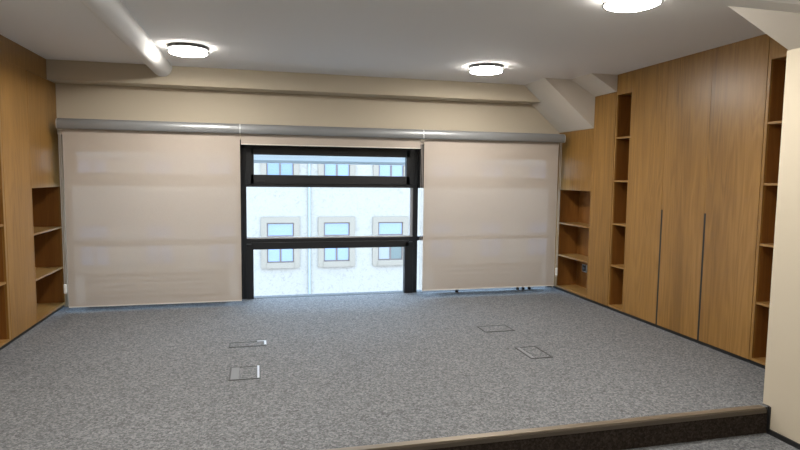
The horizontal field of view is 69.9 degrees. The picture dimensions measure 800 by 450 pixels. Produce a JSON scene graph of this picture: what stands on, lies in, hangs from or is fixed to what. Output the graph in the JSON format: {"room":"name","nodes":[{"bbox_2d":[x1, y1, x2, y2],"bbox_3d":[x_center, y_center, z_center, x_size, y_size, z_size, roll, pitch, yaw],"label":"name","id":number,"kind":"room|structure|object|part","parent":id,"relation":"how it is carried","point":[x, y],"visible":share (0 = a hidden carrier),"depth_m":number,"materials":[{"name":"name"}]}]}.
{"room":"empty office","nodes":[
{"label":"empty office","id":0,"kind":"room"},
{"bbox_2d":[46,59,539,103],"bbox_3d":[-0.783,-1.647,6.821,6.690,0.200,0.490,-1,5,-14],"label":"beam","id":1,"kind":"structure","parent":0,"point":[58,71],"depth_m":6.45,"materials":[{"name":"beige paint"}]},
{"bbox_2d":[55,83,558,306],"bbox_3d":[-0.829,-0.341,7.058,6.690,2.445,0.235,-1,5,-14],"label":"wall","id":2,"kind":"structure","parent":0,"point":[78,101],"depth_m":6.71,"materials":[{"name":"beige paint"}]},
{"bbox_2d":[55,118,241,307],"bbox_3d":[-2.702,-0.129,6.325,1.822,2.000,0.318,-1,5,-14],"label":"roller blind","id":3,"kind":"object","parent":2,"relation":"attached to","point":[153,208],"visible":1,"depth_m":6.22,"materials":[{"name":"grey fabric"}]},
{"bbox_3d":[-3.539,-0.145,5.996,0.022,1.737,0.004,-1,5,-14],"label":"bead chain","id":4,"kind":"part","parent":3,"relation":"part of","materials":[{"name":"beige plastic"}]},
{"bbox_2d":[240,139,242,298],"bbox_3d":[-2.794,-0.040,6.594,1.886,1.920,0.100,-1,5,-14],"label":"window","id":5,"kind":"structure","parent":2,"relation":"attached to","point":[240,139],"depth_m":6.79,"materials":[{"name":"black metal"}]},
{"bbox_2d":[241,145,417,298],"bbox_3d":[-0.832,-0.058,7.064,2.151,1.920,0.130,-1,5,-14],"label":"window","id":6,"kind":"structure","parent":2,"relation":"attached to","point":[408,242],"depth_m":7.01,"materials":[{"name":"black metal"}]},
{"bbox_3d":[-0.827,-0.716,7.012,2.066,0.430,0.080,-1,5,-14],"label":"sash","id":7,"kind":"part","parent":6,"relation":"part of","materials":[{"name":"black metal"}]},
{"bbox_3d":[-0.842,0.540,7.120,2.056,0.680,0.080,-1,5,-14],"label":"sash","id":8,"kind":"part","parent":6,"relation":"part of","materials":[{"name":"black metal"}]},
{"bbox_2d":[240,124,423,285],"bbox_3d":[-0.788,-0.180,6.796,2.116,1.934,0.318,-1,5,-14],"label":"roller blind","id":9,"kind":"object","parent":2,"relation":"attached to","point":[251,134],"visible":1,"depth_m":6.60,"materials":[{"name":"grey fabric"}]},
{"bbox_3d":[0.256,-0.131,6.935,0.022,1.837,0.004,-1,5,-14],"label":"bead chain","id":10,"kind":"part","parent":9,"relation":"part of","materials":[{"name":"beige plastic"}]},
{"bbox_2d":[416,144,551,291],"bbox_3d":[1.147,-0.078,7.570,1.933,1.920,0.100,-1,5,-14],"label":"window","id":11,"kind":"structure","parent":2,"relation":"attached to","point":[420,184],"depth_m":7.28,"materials":[{"name":"black metal"}]},
{"bbox_3d":[1.142,-0.715,7.501,1.883,0.469,0.080,-1,5,-14],"label":"sash","id":12,"kind":"part","parent":11,"relation":"part of","materials":[{"name":"black metal"}]},
{"bbox_2d":[422,130,565,290],"bbox_3d":[1.149,-0.183,7.277,1.872,1.964,0.318,-1,5,-14],"label":"roller blind","id":13,"kind":"object","parent":2,"relation":"attached to","point":[490,198],"visible":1,"depth_m":7.17,"materials":[{"name":"grey fabric"}]},
{"bbox_3d":[2.047,-0.198,7.379,0.022,1.737,0.004,-1,5,-14],"label":"bead chain","id":14,"kind":"part","parent":13,"relation":"part of","materials":[{"name":"beige plastic"}]},
{"bbox_2d":[0,0,765,84],"bbox_3d":[-0.125,-1.383,1.992,7.940,0.120,10.550,-1,5,-14],"label":"ceiling","id":15,"kind":"structure","parent":0,"point":[533,40],"depth_m":4.64,"materials":[{"name":"paint"}]},
{"bbox_2d":[80,0,171,76],"bbox_3d":[-1.361,-1.265,1.349,0.206,0.206,9.862,-1,5,-14],"label":"ceiling pipe","id":16,"kind":"object","parent":15,"relation":"attached to","point":[112,13],"visible":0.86,"depth_m":4.33,"materials":[{"name":"white metal"}]},
{"bbox_2d":[167,42,208,56],"bbox_3d":[-1.927,-1.587,5.202,0.356,0.068,0.356,-1,5,-14],"label":"ceiling lamp","id":17,"kind":"object","parent":15,"relation":"attached to","point":[185,49],"visible":1,"depth_m":5.10,"materials":[{"name":"grey"}]},
{"bbox_2d":[169,49,206,56],"bbox_3d":[-1.927,-1.560,5.205,0.332,0.013,0.332,-1,5,-14],"label":"diffuser","id":18,"kind":"object","parent":17,"relation":"attached to","point":[179,52],"depth_m":5.15,"materials":[{"name":"white plastic"}]},
{"bbox_2d":[469,63,502,74],"bbox_3d":[0.896,-1.618,5.953,0.356,0.068,0.356,-1,5,-14],"label":"ceiling lamp","id":19,"kind":"object","parent":15,"relation":"attached to","point":[479,68],"visible":1,"depth_m":5.84,"materials":[{"name":"white plastic"}]},
{"bbox_2d":[470,69,501,74],"bbox_3d":[0.895,-1.591,5.955,0.332,0.013,0.332,-1,5,-14],"label":"diffuser","id":20,"kind":"object","parent":19,"relation":"attached to","point":[473,71],"depth_m":5.90,"materials":[{"name":"white plastic"}]},
{"bbox_2d":[602,0,662,11],"bbox_3d":[1.454,-1.407,3.582,0.356,0.068,0.356,-1,5,-14],"label":"ceiling lamp","id":21,"kind":"object","parent":15,"relation":"attached to","point":[609,5],"visible":1,"depth_m":3.58,"materials":[{"name":"white plastic"}]},
{"bbox_2d":[673,0,799,12],"bbox_3d":[-0.279,-1.238,2.412,7.840,0.245,0.122,-1,5,-14],"label":"ceiling beam","id":22,"kind":"structure","parent":15,"relation":"attached to","point":[793,6],"depth_m":2.94,"materials":[{"name":"paint"}]},
{"bbox_2d":[0,287,768,449],"bbox_3d":[-0.369,1.128,5.258,6.690,0.160,4.190,-1,5,-14],"label":"floor","id":23,"kind":"structure","parent":0,"point":[338,371],"depth_m":4.36,"materials":[{"name":"grey carpet"}]},
{"bbox_2d":[0,108,11,349],"bbox_3d":[-3.403,-0.142,4.397,0.300,2.445,0.922,-1,5,-14],"label":"bookcase","id":24,"kind":"object","parent":23,"relation":"on","point":[5,320],"visible":1,"depth_m":4.88,"materials":[{"name":"brown wood"}]},
{"bbox_2d":[0,58,36,343],"bbox_3d":[-3.585,-0.207,5.130,0.300,2.445,0.588,-1,5,-14],"label":"tall cabinet","id":25,"kind":"object","parent":23,"relation":"on","point":[13,88],"visible":0.96,"depth_m":5.14,"materials":[{"name":"brown wood"}]},
{"bbox_2d":[26,71,64,325],"bbox_3d":[-3.758,-0.267,5.825,0.300,2.440,0.845,-1,5,-14],"label":"corner shelf unit","id":26,"kind":"object","parent":23,"relation":"on","point":[41,92],"visible":0.56,"depth_m":6.09,"materials":[{"name":"brown wood"}]},
{"bbox_3d":[-3.758,0.061,5.854,0.284,0.018,0.815,-1,5,-14],"label":"shelf","id":27,"kind":"part","parent":26,"relation":"part of","materials":[{"name":"brown wood"}]},
{"bbox_3d":[-3.763,0.504,5.892,0.284,0.018,0.815,-1,5,-14],"label":"shelf","id":28,"kind":"part","parent":26,"relation":"part of","materials":[{"name":"brown wood"}]},
{"bbox_2d":[228,365,260,380],"bbox_3d":[-1.171,1.116,4.321,0.228,0.006,0.290,-1,5,-14],"label":"outlet box","id":29,"kind":"object","parent":23,"relation":"on","point":[246,372],"visible":1,"depth_m":4.30,"materials":[{"name":"grey carpet"}]},
{"bbox_3d":[-1.141,1.117,4.329,0.134,0.003,0.258,-1,5,-14],"label":"carpet lid","id":30,"kind":"part","parent":29,"relation":"part of","materials":[{"name":"grey carpet"}]},
{"bbox_2d":[229,340,265,347],"bbox_3d":[-1.343,1.051,5.051,0.317,0.006,0.151,-1,5,-14],"label":"outlet box","id":31,"kind":"object","parent":23,"relation":"on","point":[263,342],"visible":1,"depth_m":5.04,"materials":[{"name":"grey carpet"}]},
{"bbox_3d":[-1.346,1.052,5.047,0.284,0.003,0.113,-1,5,-14],"label":"carpet lid","id":32,"kind":"part","parent":31,"relation":"part of","materials":[{"name":"grey carpet"}]},
{"bbox_2d":[455,287,530,291],"bbox_3d":[1.182,0.688,7.558,1.525,0.358,0.072,-1,5,-14],"label":"radiator","id":33,"kind":"object","parent":23,"relation":"on","point":[517,288],"visible":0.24,"depth_m":7.66,"materials":[{"name":"grey metal"}]},
{"bbox_2d":[477,325,514,331],"bbox_3d":[0.948,1.026,5.669,0.310,0.004,0.220,-1,5,-14],"label":"outlet box","id":34,"kind":"object","parent":23,"relation":"on","point":[492,328],"visible":1,"depth_m":5.66,"materials":[{"name":"grey carpet"}]},
{"bbox_2d":[515,346,552,358],"bbox_3d":[1.147,1.093,4.915,0.202,0.004,0.320,-1,5,-14],"label":"outlet box","id":35,"kind":"object","parent":23,"relation":"on","point":[533,352],"visible":1,"depth_m":4.90,"materials":[{"name":"grey carpet"}]},
{"bbox_3d":[1.164,1.093,4.919,0.135,0.003,0.288,-1,5,-14],"label":"carpet lid","id":36,"kind":"part","parent":35,"relation":"part of","materials":[{"name":"grey carpet"}]},
{"bbox_2d":[326,405,766,449],"bbox_3d":[-0.352,1.245,3.111,5.690,0.036,0.054,-1,5,-14],"label":"stair nosing","id":37,"kind":"structure","parent":23,"relation":"attached to","point":[444,442],"depth_m":3.42,"materials":[{"name":"brown wood"}]},
{"bbox_2d":[553,128,593,300],"bbox_3d":[2.341,-0.150,7.351,0.300,2.090,0.845,-1,5,-14],"label":"corner shelf unit","id":38,"kind":"object","parent":23,"relation":"on","point":[575,161],"visible":0.69,"depth_m":7.56,"materials":[{"name":"brown wood"}]},
{"bbox_3d":[2.341,0.428,7.354,0.284,0.018,0.722,-1,5,-14],"label":"shelf","id":39,"kind":"part","parent":38,"relation":"part of","materials":[{"name":"brown wood"}]},
{"bbox_3d":[2.346,0.003,7.317,0.284,0.018,0.722,-1,5,-14],"label":"shelf","id":40,"kind":"part","parent":38,"relation":"part of","materials":[{"name":"brown wood"}]},
{"bbox_3d":[2.487,0.210,7.371,0.012,1.304,0.722,-1,5,-14],"label":"panel","id":41,"kind":"part","parent":38,"relation":"part of","materials":[{"name":"brown wood"}]},
{"bbox_2d":[582,264,586,272],"bbox_3d":[2.431,0.570,7.543,0.021,0.100,0.110,-1,5,-14],"label":"wall socket","id":42,"kind":"object","parent":38,"relation":"attached to","point":[584,267],"visible":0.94,"depth_m":7.53,"materials":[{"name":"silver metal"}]},
{"bbox_2d":[428,410,767,449],"bbox_3d":[-0.336,1.329,3.111,5.720,0.154,0.012,-1,5,-14],"label":"stair riser","id":43,"kind":"structure","parent":23,"relation":"attached to","point":[690,431],"depth_m":3.57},
{"bbox_2d":[587,92,616,308],"bbox_3d":[2.495,-0.280,6.723,0.300,2.460,0.417,-1,5,-14],"label":"tall cabinet","id":44,"kind":"object","parent":23,"relation":"on","point":[605,105],"visible":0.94,"depth_m":6.67,"materials":[{"name":"brown wood"}]},
{"bbox_2d":[608,70,633,314],"bbox_3d":[2.582,-0.341,6.367,0.300,2.645,0.281,-1,5,-14],"label":"bookcase","id":45,"kind":"object","parent":23,"relation":"on","point":[625,80],"visible":0.53,"depth_m":6.45,"materials":[{"name":"brown wood"}]},
{"bbox_3d":[2.569,0.470,6.436,0.284,0.018,0.246,-1,5,-14],"label":"shelf","id":46,"kind":"part","parent":45,"relation":"part of","materials":[{"name":"brown wood"}]},
{"bbox_3d":[2.574,-0.003,6.395,0.284,0.018,0.246,-1,5,-14],"label":"shelf","id":47,"kind":"part","parent":45,"relation":"part of","materials":[{"name":"brown wood"}]},
{"bbox_3d":[2.586,-0.962,6.312,0.284,0.018,0.246,-1,5,-14],"label":"shelf","id":48,"kind":"part","parent":45,"relation":"part of","materials":[{"name":"brown wood"}]},
{"bbox_2d":[623,61,668,326],"bbox_3d":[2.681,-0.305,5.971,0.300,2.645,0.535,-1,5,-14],"label":"door","id":49,"kind":"structure","parent":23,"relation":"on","point":[650,83],"depth_m":5.92,"materials":[{"name":"brown wood"}]},
{"bbox_2d":[655,48,713,342],"bbox_3d":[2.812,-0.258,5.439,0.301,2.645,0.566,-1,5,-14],"label":"door","id":50,"kind":"structure","parent":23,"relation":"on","point":[690,76],"depth_m":5.38,"materials":[{"name":"brown wood"}]},
{"bbox_3d":[2.603,0.425,5.728,0.020,1.161,0.020,-1,5,-14],"label":"finger pull","id":51,"kind":"part","parent":50,"relation":"part of","materials":[{"name":"black wood"}]},
{"bbox_2d":[697,34,769,362],"bbox_3d":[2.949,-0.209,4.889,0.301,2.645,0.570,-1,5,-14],"label":"door","id":52,"kind":"structure","parent":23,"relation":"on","point":[740,68],"depth_m":4.83,"materials":[{"name":"brown wood"}]},
{"bbox_3d":[2.739,0.474,5.181,0.020,1.161,0.020,-1,5,-14],"label":"finger pull","id":53,"kind":"part","parent":52,"relation":"part of","materials":[{"name":"black wood"}]},
{"bbox_2d":[749,37,787,368],"bbox_3d":[3.105,-0.153,4.263,0.300,2.645,0.718,-1,5,-14],"label":"bookcase","id":54,"kind":"object","parent":23,"relation":"on","point":[774,96],"visible":0.41,"depth_m":4.56,"materials":[{"name":"brown wood"}]},
{"bbox_3d":[3.092,0.658,4.329,0.284,0.018,0.672,-1,5,-14],"label":"shelf","id":55,"kind":"part","parent":54,"relation":"part of","materials":[{"name":"brown wood"}]},
{"bbox_3d":[3.098,0.185,4.288,0.284,0.018,0.672,-1,5,-14],"label":"shelf","id":56,"kind":"part","parent":54,"relation":"part of","materials":[{"name":"brown wood"}]},
{"bbox_3d":[3.104,-0.295,4.247,0.284,0.018,0.672,-1,5,-14],"label":"shelf","id":57,"kind":"part","parent":54,"relation":"part of","materials":[{"name":"brown wood"}]},
{"bbox_3d":[3.109,-0.774,4.206,0.284,0.018,0.672,-1,5,-14],"label":"shelf","id":58,"kind":"part","parent":54,"relation":"part of","materials":[{"name":"brown wood"}]},
{"bbox_2d":[525,78,594,132],"bbox_3d":[2.053,-1.469,7.200,1.006,0.553,0.910,-1,5,-14],"label":"beam","id":59,"kind":"structure","parent":0,"point":[564,104],"depth_m":6.84,"materials":[{"name":"paint"}]},
{"bbox_2d":[571,73,617,96],"bbox_3d":[2.376,-1.597,6.577,0.677,0.183,0.428,-1,5,-14],"label":"ceiling","id":60,"kind":"structure","parent":0,"point":[595,84],"depth_m":6.44,"materials":[{"name":"paint"}]},
{"bbox_2d":[625,433,798,449],"bbox_3d":[0.317,1.722,0.119,7.840,0.100,6.180,-1,5,-14],"label":"floor","id":61,"kind":"structure","parent":0,"point":[762,441],"depth_m":3.62,"materials":[{"name":"grey carpet"}]},
{"bbox_2d":[728,6,799,49],"bbox_3d":[3.354,-1.002,0.643,1.642,0.325,6.205,-1,5,-14],"label":"ceiling","id":62,"kind":"structure","parent":0,"point":[783,27],"depth_m":3.46,"materials":[{"name":"paint"}]},
{"bbox_2d":[763,48,799,443],"bbox_3d":[3.662,0.398,0.851,0.970,2.492,6.218,-1,5,-14],"label":"wall","id":63,"kind":"structure","parent":0,"point":[782,367],"depth_m":3.64,"materials":[{"name":"beige paint"}]},
{"bbox_2d":[766,406,799,449],"bbox_3d":[3.192,1.556,0.812,0.042,0.180,6.168,-1,5,-14],"label":"baseboard","id":64,"kind":"structure","parent":63,"relation":"attached to","point":[769,431],"depth_m":3.72,"materials":[{"name":"black"}]},
{"bbox_3d":[-3.974,-0.145,4.197,1.505,2.817,4.290,-1,5,-14],"label":"wall","id":65,"kind":"structure","parent":0,"visible":0},
{"bbox_2d":[0,35,46,78],"bbox_3d":[-3.548,-1.507,4.817,0.355,0.200,2.080,-1,5,-14],"label":"trim","id":66,"kind":"structure","parent":65,"relation":"attached to","point":[12,52],"depth_m":5.27,"materials":[{"name":"brown wood"}]},
{"label":"outside","id":67,"kind":"structure","parent":0,"visible":0},
{"bbox_2d":[254,155,404,164],"bbox_3d":[-0.956,-0.956,7.982,8.000,0.212,0.140,-1,5,-14],"label":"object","id":68,"kind":"object","parent":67,"point":[287,159],"visible":0.18,"depth_m":7.92,"materials":[{"name":"white"}]},
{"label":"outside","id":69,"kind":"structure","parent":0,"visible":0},
{"bbox_3d":[1.475,8.756,35.978,100.000,0.200,52.650,-1,5,-14],"label":"street","id":70,"kind":"object","parent":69,"visible":0},
{"bbox_2d":[246,163,423,295],"bbox_3d":[-1.608,0.484,27.311,60.600,17.700,10.500,-1,5,-14],"label":"building","id":71,"kind":"structure","parent":70,"relation":"on","point":[271,211],"depth_m":22.07,"materials":[{"name":"paint"}]},
{"bbox_3d":[-4.735,-2.335,21.367,0.423,0.929,0.020,-1,5,-14],"label":"pane","id":72,"kind":"part","parent":71,"relation":"part of","materials":[{"name":"blue glass"}]},
{"bbox_3d":[-4.774,0.919,21.648,0.423,0.929,0.020,-1,5,-14],"label":"pane","id":73,"kind":"part","parent":71,"relation":"part of","materials":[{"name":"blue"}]},
{"bbox_3d":[-4.490,-2.585,21.397,1.006,1.518,0.040,-1,5,-14],"label":"frame","id":74,"kind":"part","parent":71,"relation":"part of","materials":[{"name":"grey"}]},
{"bbox_3d":[-4.525,0.176,21.643,0.916,0.439,0.020,-1,5,-14],"label":"pane","id":75,"kind":"part","parent":71,"relation":"part of","materials":[{"name":"blue glass"}]},
{"bbox_3d":[-4.529,0.669,21.678,1.006,1.518,0.040,-1,5,-14],"label":"frame","id":76,"kind":"part","parent":71,"relation":"part of","materials":[{"name":"grey"}]},
{"bbox_3d":[-4.256,-2.340,21.485,0.423,0.929,0.020,-1,5,-14],"label":"pane","id":77,"kind":"part","parent":71,"relation":"part of","materials":[{"name":"blue glass"}]},
{"bbox_3d":[-4.295,0.915,21.766,0.423,0.929,0.020,-1,5,-14],"label":"pane","id":78,"kind":"part","parent":71,"relation":"part of","materials":[{"name":"blue"}]},
{"bbox_3d":[-2.702,0.900,22.161,0.423,0.929,0.020,-1,5,-14],"label":"pane","id":79,"kind":"part","parent":71,"relation":"part of","materials":[{"name":"blue"}]},
{"bbox_3d":[-2.663,-2.355,21.880,0.423,0.929,0.020,-1,5,-14],"label":"pane","id":80,"kind":"part","parent":71,"relation":"part of","materials":[{"name":"blue glass"}]},
{"bbox_3d":[-2.454,0.157,22.156,0.916,0.439,0.020,-1,5,-14],"label":"pane","id":81,"kind":"part","parent":71,"relation":"part of","materials":[{"name":"blue glass"}]},
{"bbox_3d":[-2.458,0.650,22.191,1.006,1.518,0.040,-1,5,-14],"label":"frame","id":82,"kind":"part","parent":71,"relation":"part of","materials":[{"name":"grey"}]},
{"bbox_3d":[-2.419,-2.605,21.910,1.006,1.518,0.040,-1,5,-14],"label":"frame","id":83,"kind":"part","parent":71,"relation":"part of","materials":[{"name":"grey"}]},
{"bbox_3d":[-2.223,0.895,22.279,0.423,0.929,0.020,-1,5,-14],"label":"pane","id":84,"kind":"part","parent":71,"relation":"part of","materials":[{"name":"blue"}]},
{"bbox_3d":[-2.185,-2.359,21.998,0.423,0.929,0.020,-1,5,-14],"label":"pane","id":85,"kind":"part","parent":71,"relation":"part of","materials":[{"name":"blue glass"}]},
{"bbox_3d":[-0.631,0.880,22.674,0.423,0.929,0.020,-1,5,-14],"label":"pane","id":86,"kind":"part","parent":71,"relation":"part of","materials":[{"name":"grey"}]},
{"bbox_3d":[-0.592,-2.374,22.393,0.423,0.929,0.020,-1,5,-14],"label":"pane","id":87,"kind":"part","parent":71,"relation":"part of","materials":[{"name":"blue"}]},
{"bbox_3d":[-0.383,0.137,22.669,0.916,0.439,0.020,-1,5,-14],"label":"pane","id":88,"kind":"part","parent":71,"relation":"part of","materials":[{"name":"blue glass"}]},
{"bbox_3d":[-0.387,0.630,22.704,1.006,1.518,0.040,-1,5,-14],"label":"frame","id":89,"kind":"part","parent":71,"relation":"part of","materials":[{"name":"grey"}]},
{"bbox_3d":[-0.348,-2.624,22.423,1.006,1.518,0.040,-1,5,-14],"label":"frame","id":90,"kind":"part","parent":71,"relation":"part of","materials":[{"name":"grey"}]},
{"bbox_3d":[-0.152,0.876,22.792,0.423,0.929,0.020,-1,5,-14],"label":"pane","id":91,"kind":"part","parent":71,"relation":"part of","materials":[{"name":"grey"}]},
{"bbox_3d":[-0.113,-2.379,22.511,0.423,0.929,0.020,-1,5,-14],"label":"pane","id":92,"kind":"part","parent":71,"relation":"part of","materials":[{"name":"blue"}]}
]}

